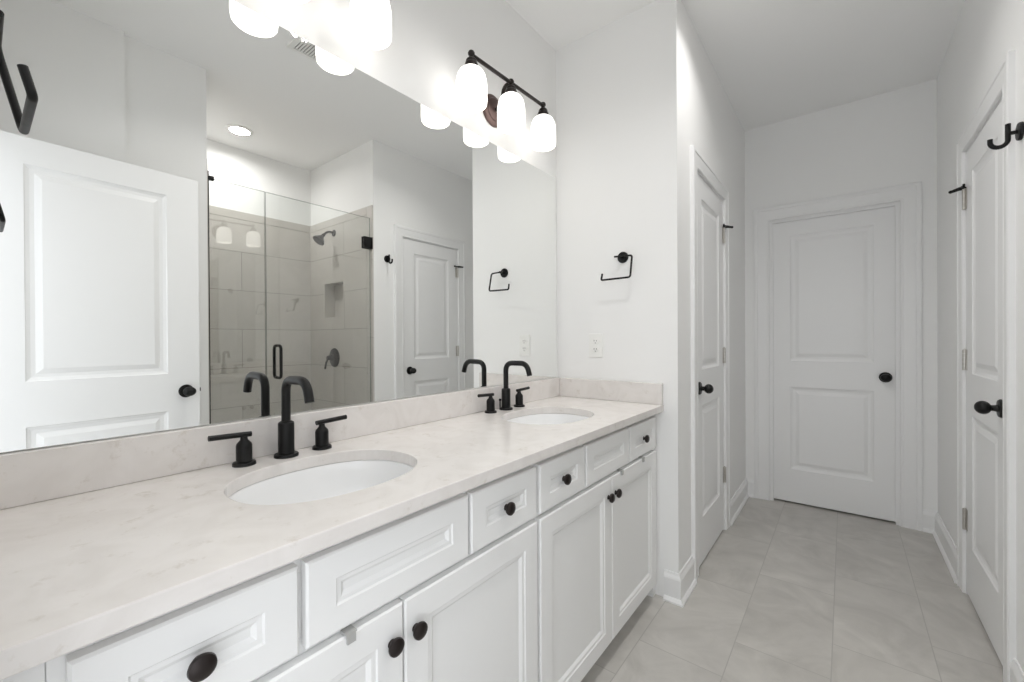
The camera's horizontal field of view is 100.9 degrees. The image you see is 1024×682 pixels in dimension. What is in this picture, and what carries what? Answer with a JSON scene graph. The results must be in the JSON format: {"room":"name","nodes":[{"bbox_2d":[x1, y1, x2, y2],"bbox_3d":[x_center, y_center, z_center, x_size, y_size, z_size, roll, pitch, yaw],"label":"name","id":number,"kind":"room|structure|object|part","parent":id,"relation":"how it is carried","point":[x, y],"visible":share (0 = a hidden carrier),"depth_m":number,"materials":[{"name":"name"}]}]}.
{"room":"bathroom","nodes":[
{"label":"bathroom","id":0,"kind":"room"},
{"bbox_2d":[0,0,556,453],"bbox_3d":[-0.417,-0.190,1.564,0.120,2.770,2.234,0,0,38],"label":"wall","id":1,"kind":"structure","parent":0,"point":[431,40],"depth_m":1.66,"materials":[{"name":"paint"}]},
{"bbox_2d":[0,0,556,452],"bbox_3d":[-0.360,-0.337,1.535,0.006,1.076,1.929,0,0,38],"label":"wall mirror","id":2,"kind":"object","parent":1,"relation":"attached to","point":[205,206],"visible":1,"depth_m":1.08,"materials":[{"name":"grey mirror"}]},
{"bbox_2d":[0,377,559,509],"bbox_3d":[-0.356,0.252,1.520,0.022,0.099,1.992,0,0,38],"label":"backsplash","id":3,"kind":"structure","parent":1,"relation":"attached to","point":[42,474],"depth_m":1.00,"materials":[{"name":"white stone"}]},
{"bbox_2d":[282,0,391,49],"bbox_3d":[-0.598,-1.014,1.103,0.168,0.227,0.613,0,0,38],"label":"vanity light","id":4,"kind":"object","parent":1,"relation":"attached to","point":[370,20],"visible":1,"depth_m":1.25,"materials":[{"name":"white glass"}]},
{"bbox_3d":[-0.579,-0.981,1.088,0.121,0.143,0.121,0,0,38],"label":"lamp shade","id":5,"kind":"part","parent":4,"relation":"part of","materials":[{"name":"white glass"}]},
{"bbox_3d":[-0.427,-0.990,1.282,0.121,0.143,0.121,0,0,38],"label":"lamp shade","id":6,"kind":"part","parent":4,"relation":"part of","materials":[{"name":"white glass"}]},
{"bbox_2d":[456,50,555,151],"bbox_3d":[-0.022,-1.020,1.835,0.168,0.227,0.613,0,0,38],"label":"vanity light","id":7,"kind":"object","parent":1,"relation":"attached to","point":[507,113],"visible":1,"depth_m":1.77,"materials":[{"name":"white glass"}]},
{"bbox_3d":[-0.156,-0.977,1.627,0.121,0.143,0.121,0,0,38],"label":"lamp shade","id":8,"kind":"part","parent":7,"relation":"part of","materials":[{"name":"white glass"}]},
{"bbox_3d":[-0.079,-1.024,1.879,0.024,0.136,0.136,0,0,38],"label":"plate","id":9,"kind":"part","parent":7,"relation":"part of","materials":[{"name":"brown metal"}]},
{"bbox_3d":[-0.039,-1.067,1.847,0.090,0.104,0.017,0,0,38],"label":"arm","id":10,"kind":"part","parent":7,"relation":"part of","materials":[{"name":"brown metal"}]},
{"bbox_3d":[-0.004,-0.987,1.820,0.121,0.143,0.121,0,0,38],"label":"lamp shade","id":11,"kind":"part","parent":7,"relation":"part of","materials":[{"name":"white glass"}]},
{"bbox_3d":[0.148,-0.996,2.013,0.121,0.143,0.121,0,0,38],"label":"lamp shade","id":12,"kind":"part","parent":7,"relation":"part of","materials":[{"name":"white glass"}]},
{"bbox_2d":[684,7,745,561],"bbox_3d":[1.252,-0.203,2.652,0.120,2.770,1.539,0,0,38],"label":"wall","id":13,"kind":"structure","parent":0,"point":[712,125],"depth_m":2.63,"materials":[{"name":"paint"}]},
{"bbox_2d":[663,555,696,607],"bbox_3d":[0.798,1.121,2.002,0.088,0.132,0.233,0,0,38],"label":"baseboard","id":14,"kind":"structure","parent":13,"relation":"attached to","point":[678,588],"depth_m":1.94,"materials":[{"name":"paint"}]},
{"bbox_2d":[690,145,729,580],"bbox_3d":[1.087,0.111,2.426,0.139,2.145,0.803,0,0,38],"label":"trim","id":15,"kind":"structure","parent":13,"relation":"attached to","point":[699,166],"depth_m":2.13,"materials":[{"name":"paint"}]},
{"bbox_2d":[698,175,732,566],"bbox_3d":[1.152,0.152,2.399,0.104,2.038,0.649,0,0,38],"label":"door","id":16,"kind":"structure","parent":13,"relation":"in","point":[711,228],"depth_m":2.39,"materials":[{"name":"paint"}]},
{"bbox_3d":[1.008,0.245,2.166,0.043,0.049,0.057,0,0,38],"label":"knob","id":17,"kind":"part","parent":16,"relation":"part of","materials":[{"name":"black metal"}]},
{"bbox_2d":[730,478,753,525],"bbox_3d":[1.605,1.113,2.951,0.060,0.132,0.649,0,0,38],"label":"baseboard","id":18,"kind":"structure","parent":13,"relation":"attached to","point":[746,490],"depth_m":2.99,"materials":[{"name":"paint"}]},
{"bbox_2d":[505,0,964,130],"bbox_3d":[1.188,-1.608,1.346,2.925,0.050,3.893,0,0,38],"label":"ceiling","id":19,"kind":"structure","parent":0,"point":[775,61],"depth_m":2.23,"materials":[{"name":"paint"}]},
{"bbox_2d":[556,0,1023,671],"bbox_3d":[1.324,-0.199,1.520,2.671,2.770,0.150,0,0,38],"label":"wall","id":20,"kind":"structure","parent":0,"point":[620,88],"depth_m":2.04,"materials":[{"name":"paint"}]},
{"bbox_2d":[589,334,602,357],"bbox_3d":[0.427,0.023,2.164,0.076,0.122,0.008,0,0,38],"label":"outlet","id":21,"kind":"object","parent":20,"relation":"attached to","point":[595,340],"visible":1,"depth_m":2.16,"materials":[{"name":"white plastic"}]},
{"bbox_2d":[560,377,662,404],"bbox_3d":[0.478,0.245,2.118,0.548,0.099,0.020,0,0,38],"label":"side splash","id":22,"kind":"object","parent":20,"relation":"attached to","point":[613,390],"visible":1,"depth_m":2.09,"materials":[{"name":"white stone"}]},
{"bbox_2d":[600,252,632,280],"bbox_3d":[0.515,-0.365,2.052,0.157,0.143,0.073,0,0,38],"label":"towel ring","id":23,"kind":"object","parent":20,"relation":"attached to","point":[622,257],"visible":1,"depth_m":2.04,"materials":[{"name":"black metal"}]},
{"bbox_3d":[0.542,-0.409,2.070,0.055,0.055,0.010,0,0,38],"label":"mounting plate","id":24,"kind":"part","parent":23,"relation":"part of","materials":[{"name":"black metal"}]},
{"bbox_2d":[987,122,1023,149],"bbox_3d":[1.592,-0.661,1.369,0.075,0.076,0.056,0,0,38],"label":"robe hook","id":25,"kind":"object","parent":20,"relation":"attached to","point":[1019,131],"visible":1,"depth_m":1.36,"materials":[{"name":"black metal"}]},
{"bbox_3d":[1.606,-0.668,1.358,0.022,0.012,0.012,0,0,38],"label":"post","id":26,"kind":"part","parent":25,"relation":"part of","materials":[{"name":"black metal"}]},
{"bbox_3d":[1.617,-0.668,1.349,0.010,0.056,0.056,0,0,38],"label":"mounting plate","id":27,"kind":"part","parent":25,"relation":"part of","materials":[{"name":"black metal"}]},
{"bbox_2d":[581,497,1002,681],"bbox_3d":[0.846,1.216,0.902,2.925,0.050,5.049,0,0,38],"label":"floor","id":28,"kind":"structure","parent":0,"point":[790,591],"depth_m":1.82,"materials":[{"name":"tile"}]},
{"bbox_2d":[0,464,537,681],"bbox_3d":[-0.439,0.768,0.960,0.572,0.860,1.002,0,0,38],"label":"vanity cabinet","id":29,"kind":"object","parent":28,"relation":"on","point":[445,590],"visible":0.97,"depth_m":0.78,"materials":[{"name":"paint"}]},
{"bbox_3d":[-0.421,0.427,0.574,0.019,0.140,0.253,0,0,38],"label":"drawer","id":30,"kind":"part","parent":29,"relation":"part of","materials":[{"name":"paint"}]},
{"bbox_3d":[-0.408,0.427,0.557,0.024,0.034,0.034,0,0,38],"label":"knob","id":31,"kind":"part","parent":29,"relation":"part of","materials":[{"name":"brown metal"}]},
{"bbox_3d":[-0.357,0.814,0.654,0.019,0.608,0.453,0,0,38],"label":"door","id":32,"kind":"part","parent":29,"relation":"part of","materials":[{"name":"paint"}]},
{"bbox_2d":[0,396,663,680],"bbox_3d":[-0.139,0.317,1.350,0.573,0.030,1.992,0,0,38],"label":"countertop","id":33,"kind":"structure","parent":29,"relation":"on","point":[77,571],"depth_m":0.72,"materials":[{"name":"white stone"}]},
{"bbox_2d":[208,376,346,467],"bbox_3d":[-0.560,0.197,1.090,0.179,0.215,0.347,0,0,38],"label":"faucet","id":34,"kind":"object","parent":33,"relation":"on","point":[286,442],"visible":1,"depth_m":1.10,"materials":[{"name":"black metal"}]},
{"bbox_3d":[-0.680,0.230,1.022,0.013,0.017,0.091,0,0,38],"label":"lever","id":35,"kind":"part","parent":34,"relation":"part of","materials":[{"name":"black metal"}]},
{"bbox_3d":[-0.662,0.271,1.045,0.051,0.070,0.051,0,0,38],"label":"handle","id":36,"kind":"part","parent":34,"relation":"part of","materials":[{"name":"black metal"}]},
{"bbox_3d":[-0.598,0.258,1.121,0.059,0.094,0.059,0,0,38],"label":"spout","id":37,"kind":"part","parent":34,"relation":"part of","materials":[{"name":"black metal"}]},
{"bbox_3d":[-0.549,0.152,1.081,0.150,0.125,0.022,0,0,38],"label":"spout","id":38,"kind":"part","parent":34,"relation":"part of","materials":[{"name":"black metal"}]},
{"bbox_3d":[-0.539,0.269,1.201,0.051,0.070,0.051,0,0,38],"label":"handle","id":39,"kind":"part","parent":34,"relation":"part of","materials":[{"name":"black metal"}]},
{"bbox_3d":[-0.522,0.228,1.223,0.013,0.017,0.091,0,0,38],"label":"lever","id":40,"kind":"part","parent":34,"relation":"part of","materials":[{"name":"black metal"}]},
{"bbox_2d":[229,460,413,504],"bbox_3d":[-0.422,0.429,0.988,0.374,0.187,0.470,0,0,38],"label":"sink","id":41,"kind":"object","parent":33,"relation":"in","point":[341,478],"visible":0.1,"depth_m":1.13,"materials":[{"name":"ceramic"}]},
{"bbox_2d":[477,361,531,413],"bbox_3d":[0.012,0.191,1.818,0.179,0.215,0.347,0,0,38],"label":"faucet","id":42,"kind":"object","parent":33,"relation":"on","point":[490,403],"visible":1,"depth_m":1.83,"materials":[{"name":"black metal"}]},
{"bbox_3d":[-0.108,0.224,1.750,0.013,0.017,0.091,0,0,38],"label":"lever","id":43,"kind":"part","parent":42,"relation":"part of","materials":[{"name":"black metal"}]},
{"bbox_3d":[-0.089,0.265,1.773,0.051,0.070,0.051,0,0,38],"label":"handle","id":44,"kind":"part","parent":42,"relation":"part of","materials":[{"name":"black metal"}]},
{"bbox_3d":[-0.026,0.252,1.849,0.059,0.094,0.059,0,0,38],"label":"spout","id":45,"kind":"part","parent":42,"relation":"part of","materials":[{"name":"black metal"}]},
{"bbox_3d":[0.024,0.146,1.809,0.150,0.125,0.022,0,0,38],"label":"spout","id":46,"kind":"part","parent":42,"relation":"part of","materials":[{"name":"black metal"}]},
{"bbox_3d":[0.033,0.263,1.929,0.051,0.070,0.051,0,0,38],"label":"handle","id":47,"kind":"part","parent":42,"relation":"part of","materials":[{"name":"black metal"}]},
{"bbox_3d":[0.051,0.222,1.951,0.013,0.017,0.091,0,0,38],"label":"lever","id":48,"kind":"part","parent":42,"relation":"part of","materials":[{"name":"black metal"}]},
{"bbox_2d":[506,413,588,424],"bbox_3d":[0.148,0.423,1.714,0.374,0.187,0.470,0,0,38],"label":"sink","id":49,"kind":"object","parent":33,"relation":"in","point":[549,418],"visible":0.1,"depth_m":1.89,"materials":[{"name":"ceramic"}]},
{"bbox_3d":[-0.219,0.575,0.796,0.024,0.034,0.034,0,0,38],"label":"knob","id":50,"kind":"part","parent":29,"relation":"part of","materials":[{"name":"brown metal"}]},
{"bbox_3d":[-0.184,0.575,0.841,0.024,0.034,0.034,0,0,38],"label":"knob","id":51,"kind":"part","parent":29,"relation":"part of","materials":[{"name":"brown metal"}]},
{"bbox_3d":[-0.074,0.811,1.015,0.019,0.608,0.455,0,0,38],"label":"door","id":52,"kind":"part","parent":29,"relation":"part of","materials":[{"name":"paint"}]},
{"bbox_3d":[-0.019,0.423,1.087,0.019,0.140,0.264,0,0,38],"label":"drawer","id":53,"kind":"part","parent":29,"relation":"part of","materials":[{"name":"paint"}]},
{"bbox_3d":[-0.006,0.423,1.069,0.024,0.034,0.034,0,0,38],"label":"knob","id":54,"kind":"part","parent":29,"relation":"part of","materials":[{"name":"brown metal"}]},
{"bbox_2d":[533,415,655,681],"bbox_3d":[0.177,0.761,1.744,0.572,0.860,0.986,0,0,38],"label":"vanity cabinet","id":55,"kind":"object","parent":28,"relation":"on","point":[595,517],"visible":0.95,"depth_m":1.45,"materials":[{"name":"paint"}]},
{"bbox_3d":[0.154,0.421,1.306,0.019,0.140,0.263,0,0,38],"label":"drawer","id":56,"kind":"part","parent":55,"relation":"part of","materials":[{"name":"paint"}]},
{"bbox_3d":[0.167,0.421,1.288,0.024,0.034,0.034,0,0,38],"label":"knob","id":57,"kind":"part","parent":55,"relation":"part of","materials":[{"name":"brown metal"}]},
{"bbox_3d":[0.219,0.808,1.388,0.019,0.608,0.466,0,0,38],"label":"door","id":58,"kind":"part","parent":55,"relation":"part of","materials":[{"name":"paint"}]},
{"bbox_3d":[0.350,0.724,1.587,0.019,0.785,0.954,0,0,38],"label":"frame","id":59,"kind":"part","parent":55,"relation":"part of","materials":[{"name":"paint"}]},
{"bbox_3d":[0.360,0.569,1.533,0.024,0.034,0.034,0,0,38],"label":"knob","id":60,"kind":"part","parent":55,"relation":"part of","materials":[{"name":"brown metal"}]},
{"bbox_3d":[0.397,0.569,1.581,0.024,0.034,0.034,0,0,38],"label":"knob","id":61,"kind":"part","parent":55,"relation":"part of","materials":[{"name":"brown metal"}]},
{"bbox_3d":[0.509,0.805,1.757,0.019,0.608,0.466,0,0,38],"label":"door","id":62,"kind":"part","parent":55,"relation":"part of","materials":[{"name":"paint"}]},
{"bbox_3d":[0.560,0.417,1.823,0.019,0.140,0.294,0,0,38],"label":"drawer","id":63,"kind":"part","parent":55,"relation":"part of","materials":[{"name":"paint"}]},
{"bbox_3d":[0.573,0.417,1.806,0.024,0.034,0.034,0,0,38],"label":"knob","id":64,"kind":"part","parent":55,"relation":"part of","materials":[{"name":"brown metal"}]},
{"bbox_2d":[745,79,937,511],"bbox_3d":[2.220,-0.209,2.946,1.279,2.770,0.120,0,0,38],"label":"wall","id":65,"kind":"structure","parent":0,"point":[887,139],"depth_m":2.80,"materials":[{"name":"paint"}]},
{"bbox_2d":[773,206,895,521],"bbox_3d":[2.186,0.145,2.908,0.692,2.038,0.104,0,0,38],"label":"door","id":66,"kind":"structure","parent":65,"relation":"in","point":[834,390],"depth_m":2.90,"materials":[{"name":"paint"}]},
{"bbox_3d":[2.393,0.235,2.707,0.057,0.049,0.043,0,0,38],"label":"knob","id":67,"kind":"part","parent":66,"relation":"part of","materials":[{"name":"black metal"}]},
{"bbox_2d":[753,181,922,530],"bbox_3d":[2.212,0.096,2.942,0.912,2.160,0.139,0,0,38],"label":"trim","id":68,"kind":"structure","parent":65,"relation":"attached to","point":[906,199],"depth_m":2.69,"materials":[{"name":"paint"}]},
{"bbox_2d":[937,0,1022,670],"bbox_3d":[2.154,-0.205,1.924,0.120,2.770,1.569,0,0,38],"label":"wall","id":69,"kind":"structure","parent":0,"point":[985,31],"depth_m":2.15,"materials":[{"name":"paint"}]},
{"bbox_2d":[923,509,956,583],"bbox_3d":[2.360,1.111,2.334,0.068,0.132,0.686,0,0,38],"label":"baseboard","id":70,"kind":"structure","parent":69,"relation":"attached to","point":[933,524],"depth_m":2.38,"materials":[{"name":"paint"}]},
{"bbox_2d":[948,100,1002,665],"bbox_3d":[1.915,0.151,1.743,0.104,2.038,0.662,0,0,38],"label":"door","id":71,"kind":"structure","parent":69,"relation":"in","point":[982,519],"depth_m":1.72,"materials":[{"name":"paint"}]},
{"bbox_3d":[1.725,0.243,1.551,0.043,0.049,0.057,0,0,38],"label":"knob","id":72,"kind":"part","parent":71,"relation":"part of","materials":[{"name":"black metal"}]},
{"bbox_2d":[956,49,1015,681],"bbox_3d":[1.957,0.109,1.687,0.139,2.145,0.816,0,0,38],"label":"trim","id":73,"kind":"structure","parent":69,"relation":"attached to","point":[1002,86],"depth_m":1.45,"materials":[{"name":"paint"}]},
{"bbox_2d":[1010,658,1023,681],"bbox_3d":[1.603,1.119,1.337,0.026,0.132,0.186,0,0,38],"label":"baseboard","id":74,"kind":"structure","parent":69,"relation":"attached to","point":[1016,673],"depth_m":1.37,"materials":[{"name":"paint"}]},
{"bbox_3d":[-0.316,-0.185,0.140,1.798,2.770,0.120,0,0,38],"label":"wall","id":75,"kind":"structure","parent":0,"visible":0},
{"bbox_2d":[0,10,37,134],"bbox_3d":[-0.638,-0.352,0.514,0.157,0.143,0.073,0,0,38],"label":"towel ring","id":76,"kind":"object","parent":75,"relation":"attached to","point":[23,121],"visible":1,"depth_m":0.55,"materials":[{"name":"black metal"}]}
]}

